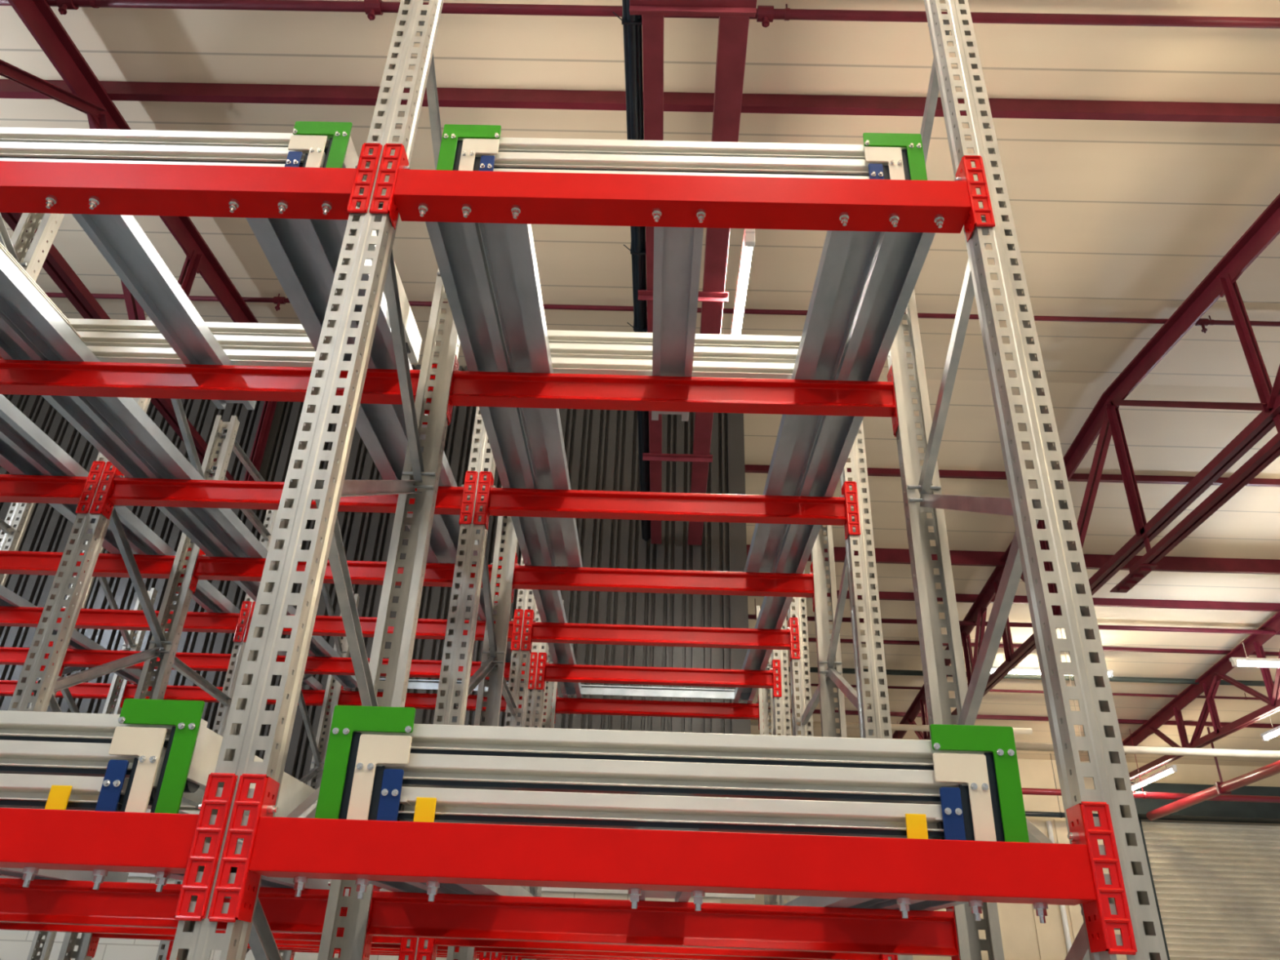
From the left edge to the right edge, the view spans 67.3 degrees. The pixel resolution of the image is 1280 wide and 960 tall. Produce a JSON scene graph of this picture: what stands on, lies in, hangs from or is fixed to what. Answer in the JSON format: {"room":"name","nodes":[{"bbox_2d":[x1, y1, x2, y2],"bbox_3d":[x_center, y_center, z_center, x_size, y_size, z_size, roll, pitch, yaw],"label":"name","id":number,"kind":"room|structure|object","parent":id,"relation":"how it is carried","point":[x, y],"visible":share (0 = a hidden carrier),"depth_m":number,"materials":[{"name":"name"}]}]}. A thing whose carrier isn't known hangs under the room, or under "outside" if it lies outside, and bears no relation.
{"room":"distribution center","nodes":[
{"label":"distribution center","id":0,"kind":"room"},
{"bbox_2d":[0,876,720,959],"bbox_3d":[-4.687,4.416,7.480,10.620,2.480,0.200,2,-29,1],"label":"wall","id":1,"kind":"structure","parent":0,"point":[14,944],"depth_m":7.74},
{"bbox_2d":[128,872,755,899],"bbox_3d":[-4.506,3.286,8.018,10.900,0.030,0.110,2,-29,1],"label":"rack beam","id":2,"kind":"structure","parent":1,"relation":"on","point":[723,895],"depth_m":7.89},
{"bbox_2d":[0,364,754,894],"bbox_3d":[-4.394,1.000,9.310,10.850,5.225,0.100,2,-29,1],"label":"cladding","id":3,"kind":"object","parent":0,"point":[602,446],"visible":0.16,"depth_m":9.44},
{"bbox_2d":[641,14,663,543],"bbox_3d":[0.056,-2.287,4.254,0.100,0.100,11.860,1,-29,2],"label":"tie beam","id":4,"kind":"structure","parent":3,"relation":"attached to","point":[652,25],"depth_m":4.93,"materials":[{"name":"red metal"}]},
{"bbox_2d":[613,0,650,541],"bbox_3d":[-0.035,-2.255,4.327,0.192,0.092,11.620,1,-29,2],"label":"cable bundle","id":5,"kind":"object","parent":4,"relation":"attached to","point":[632,24],"visible":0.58,"depth_m":5.65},
{"bbox_2d":[688,16,749,545],"bbox_3d":[0.433,-2.286,4.251,0.135,0.120,11.860,1,-29,2],"label":"tie beam","id":6,"kind":"structure","parent":3,"relation":"attached to","point":[732,34],"depth_m":5.64,"materials":[{"name":"red metal"}]},
{"bbox_2d":[629,0,756,17],"bbox_3d":[0.239,-2.138,4.364,0.575,0.045,0.090,2,-29,1],"label":"plate","id":7,"kind":"object","parent":6,"relation":"attached to","point":[735,8],"visible":1,"depth_m":4.36,"materials":[{"name":"red metal"}]},
{"bbox_2d":[730,228,755,334],"bbox_3d":[0.660,-1.265,6.303,0.064,0.328,1.230,2,-29,1],"label":"lamp","id":8,"kind":"object","parent":6,"relation":"hanging from","point":[748,240],"visible":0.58,"depth_m":6.03,"materials":[{"name":"white"}]},
{"bbox_2d":[0,0,1279,387],"bbox_3d":[1.369,-4.191,3.747,32.000,1.333,14.740,2,-29,1],"label":"ceiling","id":9,"kind":"structure","parent":0,"point":[1112,218],"depth_m":7.21,"materials":[{"name":"metal"}]},
{"bbox_2d":[0,0,277,481],"bbox_3d":[-3.936,-3.152,5.132,0.170,1.720,11.136,2,-29,1],"label":"roof truss","id":10,"kind":"object","parent":9,"relation":"attached to","point":[88,96],"visible":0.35,"depth_m":6.88,"materials":[{"name":"red metal"}]},
{"bbox_2d":[0,0,1279,28],"bbox_3d":[1.881,-2.943,6.128,29.000,0.225,0.096,2,-29,1],"label":"pipe","id":11,"kind":"object","parent":9,"relation":"hanging from","point":[765,15],"visible":0.94,"depth_m":6.15,"materials":[{"name":"red metal"}]},
{"bbox_2d":[44,292,1279,333],"bbox_3d":[1.902,-1.576,9.212,29.000,0.205,0.072,2,-29,1],"label":"pipe","id":12,"kind":"object","parent":9,"relation":"hanging from","point":[278,300],"visible":0.57,"depth_m":9.21,"materials":[{"name":"red metal"}]},
{"bbox_2d":[414,366,1279,766],"bbox_3d":[1.416,2.242,15.445,32.000,1.276,11.960,2,-29,1],"label":"ceiling","id":13,"kind":"structure","parent":0,"point":[1161,441],"depth_m":13.18,"materials":[{"name":"metal"}]},
{"bbox_2d":[750,719,1032,734],"bbox_3d":[3.534,2.889,14.598,4.500,1.816,0.104,2,-29,1],"label":"pipe","id":14,"kind":"object","parent":13,"relation":"hanging from","point":[753,722],"visible":0.15,"depth_m":14.14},
{"bbox_2d":[744,464,1279,487],"bbox_3d":[8.784,0.062,11.718,15.250,0.080,0.060,2,-29,1],"label":"beam","id":15,"kind":"structure","parent":13,"relation":"attached to","point":[748,468],"depth_m":11.77,"materials":[{"name":"red metal"}]},
{"bbox_2d":[746,544,1279,574],"bbox_3d":[8.782,1.200,13.260,15.250,0.200,0.060,2,-29,1],"label":"beam","id":16,"kind":"structure","parent":13,"relation":"attached to","point":[897,556],"depth_m":13.28,"materials":[{"name":"red metal"}]},
{"bbox_2d":[748,600,1279,635],"bbox_3d":[8.779,2.194,14.505,15.250,0.425,0.105,2,-29,1],"label":"pipe","id":17,"kind":"object","parent":13,"relation":"hanging from","point":[750,616],"visible":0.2,"depth_m":14.46,"materials":[{"name":"red metal"}]},
{"bbox_2d":[751,628,1279,759],"bbox_3d":[8.325,2.997,14.177,14.100,2.157,0.126,2,-29,1],"label":"pipe","id":18,"kind":"object","parent":13,"relation":"hanging from","point":[1019,746],"visible":0.25,"depth_m":13.66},
{"bbox_2d":[757,590,1279,611],"bbox_3d":[8.784,1.875,14.316,15.250,0.110,0.060,2,-29,1],"label":"beam","id":19,"kind":"structure","parent":13,"relation":"attached to","point":[899,596],"depth_m":14.31,"materials":[{"name":"red metal"}]},
{"bbox_2d":[768,666,1274,686],"bbox_3d":[8.783,3.397,16.468,15.250,0.172,0.104,2,-29,1],"label":"pipe","id":20,"kind":"object","parent":13,"relation":"hanging from","point":[812,669],"visible":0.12,"depth_m":16.44,"materials":[{"name":"metal"}]},
{"bbox_2d":[768,707,1279,728],"bbox_3d":[8.785,4.571,18.253,15.250,0.070,0.060,2,-29,1],"label":"beam","id":21,"kind":"structure","parent":13,"relation":"attached to","point":[815,711],"depth_m":18.25,"materials":[{"name":"red metal"}]},
{"bbox_2d":[793,637,1279,656],"bbox_3d":[8.785,2.791,15.694,15.250,0.050,0.060,2,-29,1],"label":"beam","id":22,"kind":"structure","parent":13,"relation":"attached to","point":[810,639],"depth_m":15.69,"materials":[{"name":"red metal"}]},
{"bbox_2d":[892,193,1279,739],"bbox_3d":[5.034,0.441,10.747,0.170,2.010,20.104,2,-29,1],"label":"roof truss","id":23,"kind":"object","parent":13,"relation":"attached to","point":[1104,420],"visible":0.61,"depth_m":9.24,"materials":[{"name":"red metal"}]},
{"bbox_2d":[897,721,1279,803],"bbox_3d":[8.190,5.366,18.353,7.600,1.313,0.138,2,-29,1],"label":"pipe","id":24,"kind":"object","parent":13,"relation":"hanging from","point":[1029,791],"visible":0.48,"depth_m":17.99,"materials":[{"name":"metal"}]},
{"bbox_2d":[1122,610,1279,781],"bbox_3d":[9.515,0.563,10.662,0.170,2.010,20.104,2,-29,1],"label":"roof truss","id":25,"kind":"object","parent":13,"relation":"attached to","point":[1209,682],"visible":0.8,"depth_m":15.97,"materials":[{"name":"red metal"}]},
{"bbox_2d":[0,79,1279,123],"bbox_3d":[1.887,-2.663,6.853,29.000,0.130,0.060,2,-29,1],"label":"beam","id":26,"kind":"structure","parent":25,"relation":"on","point":[9,89],"depth_m":6.86,"materials":[{"name":"red metal"}]},
{"bbox_2d":[1146,727,1279,820],"bbox_3d":[10.047,3.801,14.811,0.200,1.150,9.900,2,-29,1],"label":"pipe","id":27,"kind":"object","parent":13,"relation":"hanging from","point":[1220,788],"visible":1,"depth_m":16.64,"materials":[{"name":"metal"}]},
{"bbox_2d":[720,758,1279,959],"bbox_3d":[8.811,8.637,18.827,17.000,6.950,0.200,2,-29,1],"label":"wall","id":28,"kind":"structure","parent":0,"point":[1018,923],"depth_m":19.50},
{"bbox_2d":[1130,782,1279,959],"bbox_3d":[12.493,8.957,18.205,5.400,6.030,0.545,2,-29,1],"label":"door","id":29,"kind":"structure","parent":28,"relation":"in","point":[1216,886],"depth_m":19.07,"materials":[{"name":"grey metal"}]},
{"bbox_3d":[1.153,5.012,5.494,32.000,0.100,26.700,2,-29,1],"label":"floor","id":30,"kind":"structure","parent":0,"visible":0},
{"bbox_2d":[0,502,35,586],"bbox_3d":[-4.052,2.013,5.178,0.150,4.500,0.130,2,-29,1],"label":"post","id":31,"kind":"object","parent":30,"relation":"on","point":[11,517],"visible":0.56,"depth_m":6.11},
{"bbox_2d":[0,600,251,642],"bbox_3d":[-3.181,0.843,5.814,1.647,0.258,0.078,2,-29,1],"label":"beam","id":32,"kind":"structure","parent":31,"relation":"attached to","point":[15,616],"depth_m":5.80,"materials":[{"name":"metal"}]},
{"bbox_2d":[0,213,64,357],"bbox_3d":[-2.399,0.236,2.574,0.150,5.200,1.005,2,-29,1],"label":"frame","id":33,"kind":"object","parent":30,"relation":"on","point":[34,253],"visible":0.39,"depth_m":3.70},
{"bbox_2d":[0,772,237,921],"bbox_3d":[-1.598,0.676,1.837,1.647,0.258,0.106,2,-29,1],"label":"beam","id":34,"kind":"structure","parent":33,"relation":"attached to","point":[100,842],"depth_m":1.79,"materials":[{"name":"metal"}]},
{"bbox_2d":[0,875,16,878],"bbox_3d":[-2.089,1.252,3.087,0.142,0.114,2.770,2,-27,1],"label":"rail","id":35,"kind":"object","parent":34,"relation":"on","point":[2,877],"visible":0.02,"depth_m":3.06,"materials":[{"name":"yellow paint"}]},
{"bbox_2d":[0,726,249,816],"bbox_3d":[-1.563,0.784,2.332,1.236,0.175,1.009,2,-27,1],"label":"cart","id":36,"kind":"object","parent":35,"relation":"on","point":[144,748],"visible":0.45,"depth_m":1.91,"materials":[{"name":"beige paint"}]},
{"bbox_2d":[0,867,128,882],"bbox_3d":[-1.596,0.924,2.344,0.139,0.046,1.155,2,-27,1],"label":"channel","id":37,"kind":"object","parent":34,"relation":"on","point":[50,874],"visible":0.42,"depth_m":2.57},
{"bbox_2d":[44,785,184,880],"bbox_3d":[-1.092,1.278,3.068,0.142,0.114,2.770,2,-27,1],"label":"rail","id":38,"kind":"object","parent":34,"relation":"on","point":[58,798],"visible":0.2,"depth_m":1.86,"materials":[{"name":"metal"}]},
{"bbox_2d":[0,760,244,842],"bbox_3d":[-1.565,0.814,2.314,1.120,0.115,1.009,2,-27,1],"label":"cart","id":39,"kind":"object","parent":38,"relation":"on","point":[106,793],"visible":0.42,"depth_m":1.89,"materials":[{"name":"blue paint"}]},
{"bbox_2d":[236,840,386,896],"bbox_3d":[-0.941,1.902,4.199,0.140,0.056,5.355,2,-27,1],"label":"rail","id":40,"kind":"object","parent":34,"relation":"on","point":[266,882],"visible":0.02,"depth_m":2.59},
{"bbox_2d":[0,698,315,817],"bbox_3d":[-1.562,0.757,2.347,1.360,0.228,1.009,2,-27,1],"label":"cart","id":41,"kind":"object","parent":40,"relation":"on","point":[193,748],"visible":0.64,"depth_m":1.94,"materials":[{"name":"green paint"}]},
{"bbox_2d":[0,142,382,219],"bbox_3d":[-1.542,-0.818,2.662,1.647,0.258,0.106,2,-29,1],"label":"beam","id":42,"kind":"structure","parent":33,"relation":"attached to","point":[25,187],"depth_m":2.61,"materials":[{"name":"metal"}]},
{"bbox_2d":[0,248,267,558],"bbox_3d":[-2.034,-0.201,3.890,0.142,0.055,2.770,2,-27,1],"label":"rail","id":43,"kind":"object","parent":42,"relation":"on","point":[21,303],"visible":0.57,"depth_m":3.72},
{"bbox_2d":[0,135,327,351],"bbox_3d":[-1.508,-0.691,3.147,1.236,0.175,1.009,2,-27,1],"label":"cart","id":44,"kind":"object","parent":43,"relation":"on","point":[312,148],"visible":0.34,"depth_m":2.74,"materials":[{"name":"beige paint"}]},
{"bbox_2d":[71,213,256,409],"bbox_3d":[-1.541,-0.554,3.161,0.139,0.046,1.155,2,-27,1],"label":"channel","id":45,"kind":"object","parent":42,"relation":"on","point":[121,240],"visible":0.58,"depth_m":3.04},
{"bbox_2d":[0,311,358,691],"bbox_3d":[-2.175,0.389,5.041,0.140,0.056,5.355,2,-27,1],"label":"rail","id":46,"kind":"object","parent":42,"relation":"on","point":[77,411],"visible":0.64,"depth_m":4.06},
{"bbox_2d":[245,217,454,563],"bbox_3d":[-1.038,-0.174,3.871,0.142,0.055,2.770,2,-27,1],"label":"rail","id":47,"kind":"object","parent":42,"relation":"on","point":[284,243],"visible":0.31,"depth_m":3.11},
{"bbox_2d":[0,151,315,367],"bbox_3d":[-1.509,-0.661,3.129,1.120,0.115,1.009,2,-27,1],"label":"cart","id":48,"kind":"object","parent":47,"relation":"on","point":[104,353],"visible":0.24,"depth_m":3.53,"materials":[{"name":"blue paint"}]},
{"bbox_2d":[297,218,532,696],"bbox_3d":[-0.885,0.424,5.016,0.140,0.056,5.355,2,-27,1],"label":"rail","id":49,"kind":"object","parent":42,"relation":"on","point":[325,237],"visible":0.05,"depth_m":3.32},
{"bbox_2d":[0,121,422,363],"bbox_3d":[-1.507,-0.717,3.162,1.360,0.228,1.009,2,-27,1],"label":"cart","id":50,"kind":"object","parent":49,"relation":"on","point":[340,151],"visible":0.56,"depth_m":2.77,"materials":[{"name":"green paint"}]},
{"bbox_2d":[26,541,157,959],"bbox_3d":[-4.047,2.642,6.316,0.150,4.500,1.010,2,-29,1],"label":"frame","id":51,"kind":"object","parent":30,"relation":"on","point":[127,635],"visible":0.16,"depth_m":7.19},
{"bbox_2d":[0,675,122,707],"bbox_3d":[-4.826,1.605,7.404,1.647,0.258,0.076,2,-29,1],"label":"beam","id":52,"kind":"structure","parent":51,"relation":"attached to","point":[84,690],"depth_m":7.38,"materials":[{"name":"metal"}]},
{"bbox_2d":[52,646,285,676],"bbox_3d":[-3.177,1.238,6.578,1.647,0.258,0.078,2,-29,1],"label":"beam","id":53,"kind":"structure","parent":51,"relation":"attached to","point":[73,657],"depth_m":6.57,"materials":[{"name":"metal"}]},
{"bbox_2d":[0,316,239,959],"bbox_3d":[-2.404,1.410,3.974,0.150,4.500,1.010,2,-29,1],"label":"frame","id":54,"kind":"object","parent":30,"relation":"on","point":[43,690],"visible":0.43,"depth_m":4.20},
{"bbox_2d":[158,648,231,706],"bbox_3d":[-2.373,1.077,5.169,0.106,0.042,0.900,2,-29,1],"label":"bar","id":55,"kind":"object","parent":54,"relation":"attached to","point":[178,664],"visible":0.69,"depth_m":5.17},
{"bbox_2d":[0,908,417,959],"bbox_3d":[-1.592,1.548,3.384,1.647,0.258,0.078,2,-29,1],"label":"beam","id":56,"kind":"structure","parent":54,"relation":"attached to","point":[402,941],"depth_m":3.35,"materials":[{"name":"metal"}]},
{"bbox_2d":[86,933,459,959],"bbox_3d":[-1.588,1.959,4.178,1.647,0.258,0.076,2,-29,1],"label":"beam","id":57,"kind":"structure","parent":54,"relation":"attached to","point":[91,951],"depth_m":4.14,"materials":[{"name":"metal"}]},
{"bbox_2d":[88,461,478,526],"bbox_3d":[-1.537,0.070,4.201,1.647,0.258,0.078,2,-29,1],"label":"beam","id":58,"kind":"structure","parent":54,"relation":"attached to","point":[119,490],"depth_m":4.19,"materials":[{"name":"metal"}]},
{"bbox_2d":[189,548,502,602],"bbox_3d":[-1.533,0.481,4.995,1.647,0.258,0.076,2,-29,1],"label":"beam","id":59,"kind":"structure","parent":54,"relation":"attached to","point":[212,568],"depth_m":4.98,"materials":[{"name":"metal"}]},
{"bbox_2d":[155,509,277,959],"bbox_3d":[-2.400,2.058,5.147,0.150,4.500,0.130,2,-29,1],"label":"post","id":60,"kind":"object","parent":30,"relation":"on","point":[231,677],"visible":0.24,"depth_m":5.62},
{"bbox_2d":[243,601,523,652],"bbox_3d":[-1.529,0.888,5.782,1.647,0.258,0.078,2,-29,1],"label":"beam","id":61,"kind":"structure","parent":60,"relation":"attached to","point":[324,625],"depth_m":5.77,"materials":[{"name":"metal"}]},
{"bbox_2d":[244,583,359,959],"bbox_3d":[-2.395,2.687,6.285,0.150,4.500,1.010,2,-29,1],"label":"frame","id":62,"kind":"object","parent":30,"relation":"on","point":[317,762],"visible":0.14,"depth_m":7.18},
{"bbox_2d":[120,680,333,715],"bbox_3d":[-3.174,1.650,7.372,1.647,0.258,0.076,2,-29,1],"label":"beam","id":63,"kind":"structure","parent":62,"relation":"attached to","point":[312,697],"depth_m":7.36,"materials":[{"name":"metal"}]},
{"bbox_2d":[304,652,537,688],"bbox_3d":[-1.525,1.283,6.546,1.647,0.258,0.078,2,-29,1],"label":"beam","id":64,"kind":"structure","parent":62,"relation":"attached to","point":[314,664],"depth_m":6.54,"materials":[{"name":"metal"}]},
{"bbox_2d":[168,0,460,959],"bbox_3d":[-0.747,0.281,2.543,0.150,5.200,1.005,2,-29,1],"label":"frame","id":65,"kind":"object","parent":30,"relation":"on","point":[193,940],"visible":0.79,"depth_m":2.42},
{"bbox_2d":[0,877,351,957],"bbox_3d":[-1.596,1.134,2.584,1.647,0.258,0.076,2,-29,1],"label":"beam","id":66,"kind":"structure","parent":65,"relation":"attached to","point":[45,901],"depth_m":2.56,"materials":[{"name":"metal"}]},
{"bbox_2d":[0,355,437,424],"bbox_3d":[-1.541,-0.344,3.401,1.647,0.258,0.076,2,-29,1],"label":"beam","id":67,"kind":"structure","parent":65,"relation":"attached to","point":[20,377],"depth_m":3.39,"materials":[{"name":"metal"}]},
{"bbox_2d":[362,884,959,959],"bbox_3d":[0.056,1.179,2.552,1.647,0.258,0.076,2,-29,1],"label":"beam","id":68,"kind":"structure","parent":65,"relation":"attached to","point":[392,913],"depth_m":2.54,"materials":[{"name":"metal"}]},
{"bbox_2d":[207,773,1137,955],"bbox_3d":[0.054,0.721,1.805,1.647,0.258,0.106,2,-29,1],"label":"beam","id":69,"kind":"structure","parent":65,"relation":"attached to","point":[698,863],"depth_m":1.77,"materials":[{"name":"metal"}]},
{"bbox_2d":[368,880,458,893],"bbox_3d":[-0.579,1.912,4.192,0.140,0.056,5.355,2,-27,1],"label":"rail","id":70,"kind":"object","parent":69,"relation":"on","point":[397,886],"visible":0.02,"depth_m":2.53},
{"bbox_2d":[413,797,534,897],"bbox_3d":[-0.436,1.296,3.055,0.142,0.114,2.770,2,-27,1],"label":"rail","id":71,"kind":"object","parent":69,"relation":"on","point":[425,807],"visible":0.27,"depth_m":2.40,"materials":[{"name":"metal"}]},
{"bbox_2d":[376,768,965,839],"bbox_3d":[0.059,0.858,2.283,1.120,0.115,1.009,2,-27,1],"label":"cart","id":72,"kind":"object","parent":71,"relation":"on","point":[944,821],"visible":0.55,"depth_m":1.86,"materials":[{"name":"blue paint"}]},
{"bbox_2d":[346,734,996,841],"bbox_3d":[0.061,0.828,2.301,1.236,0.175,1.009,2,-27,1],"label":"cart","id":73,"kind":"object","parent":71,"relation":"on","point":[376,753],"visible":0.63,"depth_m":1.89,"materials":[{"name":"beige paint"}]},
{"bbox_2d":[783,813,928,908],"bbox_3d":[0.560,1.323,3.036,0.142,0.114,2.770,2,-27,1],"label":"rail","id":74,"kind":"object","parent":69,"relation":"on","point":[916,824],"visible":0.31,"depth_m":2.39,"materials":[{"name":"metal"}]},
{"bbox_2d":[863,898,968,911],"bbox_3d":[0.712,1.947,4.168,0.140,0.056,5.355,2,-27,1],"label":"rail","id":75,"kind":"object","parent":69,"relation":"on","point":[916,904],"visible":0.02,"depth_m":2.48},
{"bbox_2d":[314,705,1029,842],"bbox_3d":[0.062,0.801,2.316,1.360,0.228,1.009,2,-27,1],"label":"cart","id":76,"kind":"object","parent":75,"relation":"on","point":[348,722],"visible":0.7,"depth_m":1.92,"materials":[{"name":"green paint"}]},
{"bbox_2d":[446,354,897,436],"bbox_3d":[0.111,-0.299,3.369,1.647,0.258,0.076,2,-29,1],"label":"beam","id":77,"kind":"structure","parent":65,"relation":"attached to","point":[468,388],"depth_m":3.35,"materials":[{"name":"metal"}]},
{"bbox_2d":[368,143,995,242],"bbox_3d":[0.110,-0.773,2.631,1.647,0.258,0.106,2,-29,1],"label":"beam","id":78,"kind":"structure","parent":65,"relation":"attached to","point":[944,206],"depth_m":2.59,"materials":[{"name":"metal"}]},
{"bbox_2d":[425,222,582,697],"bbox_3d":[-0.523,0.434,5.009,0.140,0.056,5.355,2,-27,1],"label":"rail","id":79,"kind":"object","parent":78,"relation":"on","point":[457,246],"visible":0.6,"depth_m":3.35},
{"bbox_2d":[562,684,753,701],"bbox_3d":[0.133,1.605,7.255,1.433,0.090,0.060,2,-29,1],"label":"bar","id":80,"kind":"object","parent":79,"relation":"attached to","point":[585,689],"visible":0.84,"depth_m":7.24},
{"bbox_2d":[478,222,582,567],"bbox_3d":[-0.382,-0.156,3.859,0.142,0.055,2.770,2,-27,1],"label":"rail","id":81,"kind":"object","parent":78,"relation":"on","point":[509,251],"visible":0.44,"depth_m":3.26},
{"bbox_2d":[457,138,905,363],"bbox_3d":[0.116,-0.647,3.116,1.236,0.175,1.009,2,-27,1],"label":"cart","id":82,"kind":"object","parent":81,"relation":"on","point":[891,158],"visible":0.33,"depth_m":2.71,"materials":[{"name":"beige paint"}]},
{"bbox_2d":[479,155,884,379],"bbox_3d":[0.115,-0.617,3.098,1.120,0.115,1.009,2,-27,1],"label":"cart","id":83,"kind":"object","parent":81,"relation":"on","point":[560,365],"visible":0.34,"depth_m":3.49,"materials":[{"name":"blue paint"}]},
{"bbox_2d":[651,226,703,421],"bbox_3d":[0.112,-0.509,3.130,0.139,0.046,1.155,2,-27,1],"label":"channel","id":84,"kind":"object","parent":78,"relation":"on","point":[677,251],"visible":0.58,"depth_m":3.01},
{"bbox_2d":[744,230,881,573],"bbox_3d":[0.614,-0.129,3.840,0.142,0.055,2.770,2,-27,1],"label":"rail","id":85,"kind":"object","parent":78,"relation":"on","point":[846,257],"visible":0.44,"depth_m":3.24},
{"bbox_2d":[732,231,935,703],"bbox_3d":[0.767,0.469,4.985,0.140,0.056,5.355,2,-27,1],"label":"rail","id":86,"kind":"object","parent":78,"relation":"on","point":[899,259],"visible":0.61,"depth_m":3.33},
{"bbox_2d":[436,124,927,348],"bbox_3d":[0.117,-0.673,3.131,1.360,0.228,1.009,2,-27,1],"label":"cart","id":87,"kind":"object","parent":86,"relation":"on","point":[453,135],"visible":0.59,"depth_m":2.74,"materials":[{"name":"green paint"}]},
{"bbox_2d":[404,406,517,959],"bbox_3d":[-0.752,1.454,3.943,0.150,4.500,1.010,2,-29,1],"label":"frame","id":88,"kind":"object","parent":30,"relation":"on","point":[451,705],"visible":0.51,"depth_m":4.17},
{"bbox_2d":[473,946,818,959],"bbox_3d":[0.064,2.004,4.147,1.647,0.258,0.076,2,-29,1],"label":"beam","id":89,"kind":"structure","parent":88,"relation":"attached to","point":[476,948],"depth_m":4.11,"materials":[{"name":"metal"}]},
{"bbox_2d":[416,937,897,959],"bbox_3d":[0.060,1.593,3.353,1.647,0.258,0.078,2,-29,1],"label":"beam","id":90,"kind":"structure","parent":88,"relation":"attached to","point":[430,952],"depth_m":3.32,"materials":[{"name":"metal"}]},
{"bbox_2d":[511,553,814,612],"bbox_3d":[0.119,0.526,4.964,1.647,0.258,0.076,2,-29,1],"label":"beam","id":91,"kind":"structure","parent":88,"relation":"attached to","point":[525,577],"depth_m":4.95,"materials":[{"name":"metal"}]},
{"bbox_2d":[472,471,861,540],"bbox_3d":[0.115,0.114,4.170,1.647,0.258,0.078,2,-29,1],"label":"beam","id":92,"kind":"structure","parent":88,"relation":"attached to","point":[512,502],"depth_m":4.16,"materials":[{"name":"metal"}]},
{"bbox_2d":[483,555,535,959],"bbox_3d":[-0.748,2.103,5.115,0.150,4.500,0.130,2,-29,1],"label":"post","id":93,"kind":"object","parent":30,"relation":"on","point":[517,656],"visible":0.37,"depth_m":5.62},
{"bbox_2d":[490,952,692,959],"bbox_3d":[0.068,2.411,4.934,1.647,0.258,0.078,2,-29,1],"label":"beam","id":94,"kind":"structure","parent":93,"relation":"attached to","point":[500,955],"depth_m":4.90,"materials":[{"name":"metal"}]},
{"bbox_2d":[520,609,800,661],"bbox_3d":[0.123,0.932,5.751,1.647,0.258,0.078,2,-29,1],"label":"beam","id":95,"kind":"structure","parent":93,"relation":"attached to","point":[538,632],"depth_m":5.74,"materials":[{"name":"metal"}]},
{"bbox_2d":[505,600,563,959],"bbox_3d":[-0.743,2.731,6.253,0.150,4.500,1.010,2,-29,1],"label":"frame","id":96,"kind":"object","parent":30,"relation":"on","point":[535,704],"visible":0.2,"depth_m":6.59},
{"bbox_2d":[337,684,547,721],"bbox_3d":[-1.521,1.694,7.341,1.647,0.258,0.076,2,-29,1],"label":"beam","id":97,"kind":"structure","parent":96,"relation":"attached to","point":[416,700],"depth_m":7.33,"materials":[{"name":"metal"}]},
{"bbox_2d":[535,652,782,698],"bbox_3d":[0.127,1.328,6.515,1.647,0.258,0.078,2,-29,1],"label":"beam","id":98,"kind":"structure","parent":96,"relation":"attached to","point":[550,672],"depth_m":6.50,"materials":[{"name":"metal"}]},
{"bbox_2d":[755,572,798,905],"bbox_3d":[0.909,2.776,6.222,0.150,4.500,1.010,2,-29,1],"label":"frame","id":99,"kind":"object","parent":30,"relation":"on","point":[780,707],"visible":0.17,"depth_m":6.54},
{"bbox_2d":[550,688,763,729],"bbox_3d":[0.131,1.739,7.310,1.647,0.258,0.076,2,-29,1],"label":"beam","id":100,"kind":"structure","parent":99,"relation":"attached to","point":[563,705],"depth_m":7.29,"materials":[{"name":"metal"}]},
{"bbox_2d":[787,569,813,896],"bbox_3d":[0.904,2.147,5.084,0.150,4.500,0.130,2,-29,1],"label":"post","id":101,"kind":"object","parent":30,"relation":"on","point":[803,676],"visible":0.32,"depth_m":5.62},
{"bbox_2d":[811,420,913,959],"bbox_3d":[0.900,1.499,3.911,0.150,4.500,1.010,2,-29,1],"label":"frame","id":102,"kind":"object","parent":30,"relation":"on","point":[875,718],"visible":0.44,"depth_m":4.14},
{"bbox_2d":[887,0,1167,959],"bbox_3d":[0.905,0.326,2.512,0.150,5.200,1.005,2,-29,1],"label":"frame","id":103,"kind":"object","parent":30,"relation":"on","point":[1108,768],"visible":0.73,"depth_m":2.38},
{"bbox_3d":[-4.056,1.365,4.005,0.150,4.500,1.010,2,-29,1],"label":"frame","id":104,"kind":"object","parent":30,"relation":"on","visible":0},
{"bbox_2d":[0,461,105,513],"bbox_3d":[-3.189,0.025,4.232,1.647,0.258,0.078,2,-29,1],"label":"beam","id":105,"kind":"structure","parent":104,"relation":"attached to","point":[73,490],"depth_m":4.21,"materials":[{"name":"metal"}]},
{"bbox_2d":[0,547,191,593],"bbox_3d":[-3.185,0.436,5.027,1.647,0.258,0.076,2,-29,1],"label":"beam","id":106,"kind":"structure","parent":104,"relation":"attached to","point":[17,562],"depth_m":5.01,"materials":[{"name":"metal"}]},
{"bbox_2d":[0,438,138,554],"bbox_3d":[-2.690,-0.219,3.902,0.142,0.055,2.770,2,-27,1],"label":"rail","id":107,"kind":"object","parent":106,"relation":"on","point":[11,460],"visible":0.18,"depth_m":4.30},
{"bbox_2d":[0,584,154,684],"bbox_3d":[-3.828,0.344,5.072,0.140,0.056,5.355,2,-27,1],"label":"rail","id":108,"kind":"object","parent":106,"relation":"on","point":[8,597],"visible":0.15,"depth_m":6.47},
{"bbox_2d":[0,394,322,689],"bbox_3d":[-2.537,0.379,5.048,0.140,0.056,5.355,2,-27,1],"label":"rail","id":109,"kind":"object","parent":106,"relation":"on","point":[17,430],"visible":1,"depth_m":4.22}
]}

